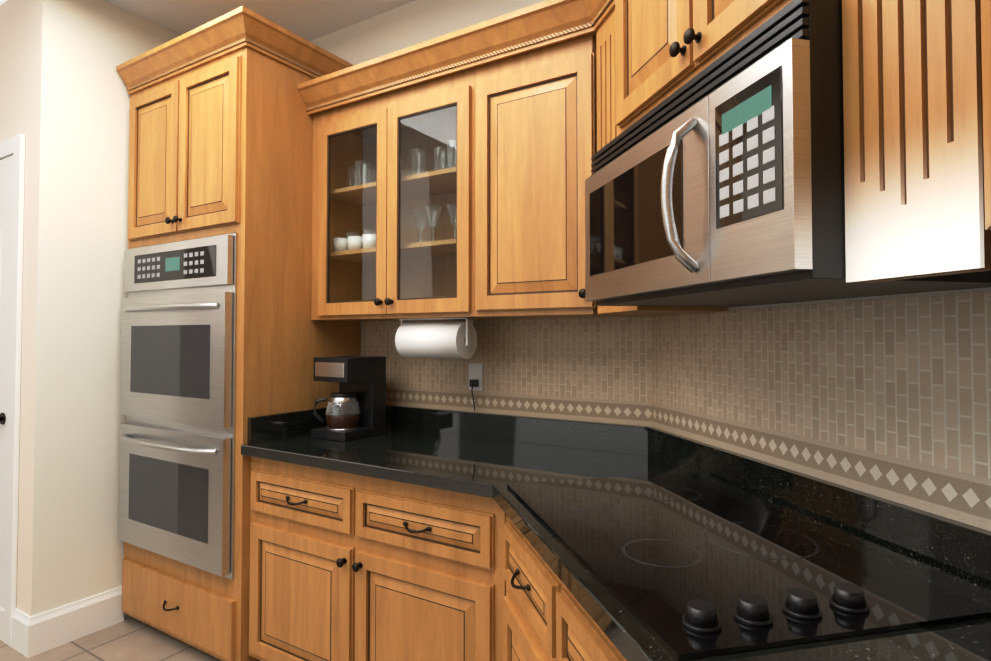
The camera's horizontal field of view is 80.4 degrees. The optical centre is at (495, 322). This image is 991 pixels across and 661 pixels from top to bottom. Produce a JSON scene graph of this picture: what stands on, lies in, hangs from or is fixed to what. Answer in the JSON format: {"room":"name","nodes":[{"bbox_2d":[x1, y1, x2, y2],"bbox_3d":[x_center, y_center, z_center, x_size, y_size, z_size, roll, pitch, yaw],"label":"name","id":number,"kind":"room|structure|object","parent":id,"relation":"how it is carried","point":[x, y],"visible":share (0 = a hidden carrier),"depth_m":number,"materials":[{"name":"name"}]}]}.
{"room":"kitchen","nodes":[
{"label":"kitchen","id":0,"kind":"room"},
{"bbox_2d":[0,0,30,608],"bbox_3d":[-3.735,-0.024,3.672,4.038,2.900,0.120,-1,-2,32],"label":"wall","id":1,"kind":"structure","parent":0,"point":[15,20],"depth_m":2.64,"materials":[{"name":"beige paint"}]},
{"bbox_2d":[0,155,12,608],"bbox_3d":[-2.401,0.327,2.714,0.559,2.146,0.081,-1,-2,32],"label":"pantry door","id":2,"kind":"structure","parent":1,"relation":"in","point":[6,178],"depth_m":2.63,"materials":[{"name":"white wood"}]},
{"bbox_2d":[0,134,24,646],"bbox_3d":[-2.382,0.290,2.741,0.711,2.228,0.020,-1,-2,32],"label":"door frame","id":3,"kind":"structure","parent":1,"relation":"attached to","point":[14,146],"depth_m":2.56,"materials":[{"name":"white wood"}]},
{"bbox_2d":[0,586,123,657],"bbox_3d":[-3.576,1.347,3.672,4.074,0.160,0.376,-1,-2,32],"label":"baseboard","id":4,"kind":"structure","parent":1,"relation":"attached to","point":[44,632],"depth_m":2.56,"materials":[{"name":"white wood"}]},
{"bbox_2d":[19,0,179,618],"bbox_3d":[-1.737,-0.041,2.949,0.120,2.900,1.000,-1,-2,32],"label":"wall","id":5,"kind":"structure","parent":0,"point":[72,548],"depth_m":2.61,"materials":[{"name":"white paint"}]},
{"bbox_2d":[0,617,221,660],"bbox_3d":[-2.647,1.379,0.595,9.100,0.050,7.100,-1,-2,32],"label":"floor","id":6,"kind":"structure","parent":0,"point":[130,639],"depth_m":2.51,"materials":[{"name":"tile"}]},
{"bbox_2d":[116,6,359,660],"bbox_3d":[-1.195,0.100,2.774,0.958,2.610,0.700,-1,-2,32],"label":"tall cabinet","id":7,"kind":"object","parent":6,"relation":"on","point":[220,131],"visible":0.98,"depth_m":2.47,"materials":[{"name":"brown wood"}]},
{"bbox_2d":[118,233,236,579],"bbox_3d":[-1.253,0.340,2.760,0.823,1.374,0.715,-1,-2,32],"label":"wall oven","id":8,"kind":"object","parent":7,"relation":"in","point":[176,491],"visible":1,"depth_m":2.46,"materials":[{"name":"silver metal"}]},
{"bbox_2d":[249,457,492,660],"bbox_3d":[-0.336,0.957,2.266,1.145,0.872,0.620,-1,-2,32],"label":"base cabinet","id":9,"kind":"object","parent":6,"relation":"on","point":[343,566],"depth_m":1.97,"materials":[{"name":"brown wood"}]},
{"bbox_2d":[493,499,505,660],"bbox_3d":[0.249,0.948,1.903,0.342,0.872,0.620,-1,-2,32],"label":"base cabinet","id":10,"kind":"object","parent":6,"relation":"on","point":[499,517],"depth_m":1.71,"materials":[{"name":"brown wood"}]},
{"bbox_2d":[503,515,626,660],"bbox_3d":[0.424,0.934,1.286,0.620,0.872,0.903,0,-1,-13],"label":"base cabinet","id":11,"kind":"object","parent":6,"relation":"on","point":[546,616],"visible":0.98,"depth_m":1.26,"materials":[{"name":"brown wood"}]},
{"bbox_2d":[241,427,807,522],"bbox_3d":[0.050,0.484,1.613,2.501,0.040,1.340,-1,-2,32],"label":"countertop","id":12,"kind":"structure","parent":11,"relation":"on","point":[486,467],"depth_m":2.00,"materials":[{"name":"black stone"}]},
{"bbox_2d":[247,406,338,443],"bbox_3d":[-0.817,0.435,2.567,0.022,0.102,0.592,-1,-2,32],"label":"countertop strip","id":13,"kind":"object","parent":12,"relation":"on","point":[263,428],"visible":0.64,"depth_m":2.44,"materials":[{"name":"black stone"}]},
{"bbox_2d":[311,356,385,441],"bbox_3d":[-0.626,0.316,2.508,0.200,0.335,0.242,-1,-2,32],"label":"coffee maker","id":14,"kind":"object","parent":12,"relation":"on","point":[359,397],"visible":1,"depth_m":2.46,"materials":[{"name":"black plastic"}]},
{"bbox_2d":[386,405,648,455],"bbox_3d":[-0.060,0.432,2.459,1.423,0.102,0.022,-1,-2,32],"label":"backsplash","id":15,"kind":"structure","parent":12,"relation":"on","point":[617,438],"depth_m":2.33,"materials":[{"name":"black stone"}]},
{"bbox_2d":[509,507,990,660],"bbox_3d":[0.185,0.457,0.494,1.091,0.040,1.800,-1,-2,32],"label":"countertop","id":16,"kind":"structure","parent":11,"relation":"on","point":[966,640],"depth_m":0.84,"materials":[{"name":"black stone"}]},
{"bbox_2d":[507,473,990,659],"bbox_3d":[0.396,0.437,1.274,0.535,0.035,0.915,0,-1,-13],"label":"cooktop","id":17,"kind":"object","parent":16,"relation":"in","point":[679,566],"visible":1,"depth_m":1.04,"materials":[{"name":"black glass"}]},
{"bbox_2d":[648,427,990,598],"bbox_3d":[0.719,0.406,1.350,0.022,0.102,1.510,0,-1,-13],"label":"backsplash","id":18,"kind":"structure","parent":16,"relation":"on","point":[954,551],"depth_m":1.22,"materials":[{"name":"black stone"}]},
{"bbox_2d":[0,0,414,40],"bbox_3d":[-2.647,-1.570,0.665,9.100,0.050,7.100,-1,-2,32],"label":"ceiling","id":19,"kind":"structure","parent":0,"point":[309,20],"depth_m":2.82,"materials":[{"name":"white paint"}]},
{"bbox_2d":[309,0,545,355],"bbox_3d":[-0.430,-0.044,2.796,2.462,2.900,0.120,-1,-2,32],"label":"wall","id":20,"kind":"structure","parent":0,"point":[412,23],"depth_m":2.74,"materials":[{"name":"white paint"}]},
{"bbox_2d":[298,0,614,114],"bbox_3d":[-0.148,-0.986,2.231,1.550,0.115,0.560,-1,-2,32],"label":"crown molding","id":21,"kind":"structure","parent":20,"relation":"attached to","point":[536,27],"depth_m":2.13,"materials":[{"name":"brown wood"}]},
{"bbox_2d":[361,316,652,426],"bbox_3d":[-0.047,0.244,2.475,1.434,0.520,0.006,-1,-2,32],"label":"tile","id":22,"kind":"structure","parent":20,"relation":"attached to","point":[594,369],"depth_m":2.33,"materials":[{"name":"beige tile"}]},
{"bbox_2d":[469,363,482,410],"bbox_3d":[-0.093,0.275,2.476,0.070,0.197,0.040,-1,-2,32],"label":"outlet","id":23,"kind":"object","parent":22,"relation":"attached to","point":[476,377],"visible":0.98,"depth_m":2.48,"materials":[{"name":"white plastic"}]},
{"bbox_2d":[451,35,636,319],"bbox_3d":[0.208,-0.478,2.138,0.625,0.916,0.321,-1,-2,32],"label":"upper cabinet","id":24,"kind":"object","parent":20,"relation":"attached to","point":[522,130],"depth_m":2.02,"materials":[{"name":"brown wood"}]},
{"bbox_2d":[333,234,375,251],"bbox_3d":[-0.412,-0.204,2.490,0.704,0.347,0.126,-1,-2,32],"label":"cups","id":25,"kind":"object","parent":24,"relation":"in","point":[351,240],"depth_m":2.56,"materials":[{"name":"white ceramic"}]},
{"bbox_2d":[346,140,456,240],"bbox_3d":[-0.377,-0.515,2.501,0.730,0.405,0.108,-1,-2,32],"label":"glassware","id":26,"kind":"object","parent":24,"relation":"in","point":[357,173],"depth_m":2.44,"materials":[{"name":"clear glass"}]},
{"bbox_2d":[395,318,476,358],"bbox_3d":[-0.237,0.065,2.326,0.332,0.159,0.144,-1,-2,32],"label":"paper towel roll","id":27,"kind":"object","parent":24,"relation":"hanging from","point":[446,340],"visible":0.98,"depth_m":2.26,"materials":[{"name":"white paper"}]},
{"bbox_2d":[728,287,990,309],"bbox_3d":[0.798,-0.078,1.380,0.120,2.900,1.520,0,-1,-13],"label":"wall","id":28,"kind":"structure","parent":0,"point":[891,296],"depth_m":1.20,"materials":[{"name":"white"}]},
{"bbox_2d":[596,8,727,315],"bbox_3d":[0.472,-0.484,1.860,0.280,0.915,0.448,0,-1,-13],"label":"upper cabinet","id":29,"kind":"object","parent":28,"relation":"attached to","point":[608,129],"visible":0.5,"depth_m":1.79,"materials":[{"name":"brown wood"}]},
{"bbox_2d":[615,0,792,133],"bbox_3d":[0.546,-0.842,1.257,0.415,0.749,0.904,0,-1,-13],"label":"upper cabinet","id":30,"kind":"object","parent":28,"relation":"attached to","point":[664,49],"visible":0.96,"depth_m":1.32,"materials":[{"name":"brown wood"}]},
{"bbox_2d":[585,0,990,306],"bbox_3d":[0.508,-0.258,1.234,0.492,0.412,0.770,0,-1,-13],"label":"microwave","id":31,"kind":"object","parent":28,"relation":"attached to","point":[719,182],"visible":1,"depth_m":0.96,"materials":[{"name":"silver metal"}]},
{"bbox_2d":[652,291,990,530],"bbox_3d":[0.736,0.218,1.358,0.006,0.520,1.514,0,-1,-13],"label":"tile","id":32,"kind":"structure","parent":28,"relation":"attached to","point":[888,398],"depth_m":1.25,"materials":[{"name":"beige tile"}]},
{"bbox_2d":[842,0,990,282],"bbox_3d":[0.699,-0.585,0.740,0.350,1.054,0.289,0,-1,-13],"label":"upper cabinet","id":33,"kind":"object","parent":28,"relation":"attached to","point":[913,144],"visible":1,"depth_m":0.73,"materials":[{"name":"brown wood"}]},
{"bbox_3d":[-0.455,-0.151,-1.688,0.120,2.900,5.475,-1,-2,32],"label":"wall","id":34,"kind":"structure","parent":0,"visible":0},
{"bbox_2d":[981,0,990,229],"bbox_3d":[0.526,-0.602,0.338,0.320,1.039,0.909,-1,-2,32],"label":"upper cabinet","id":35,"kind":"object","parent":34,"relation":"attached to","point":[986,43],"visible":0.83,"depth_m":0.53,"materials":[{"name":"brown wood"}]}
]}

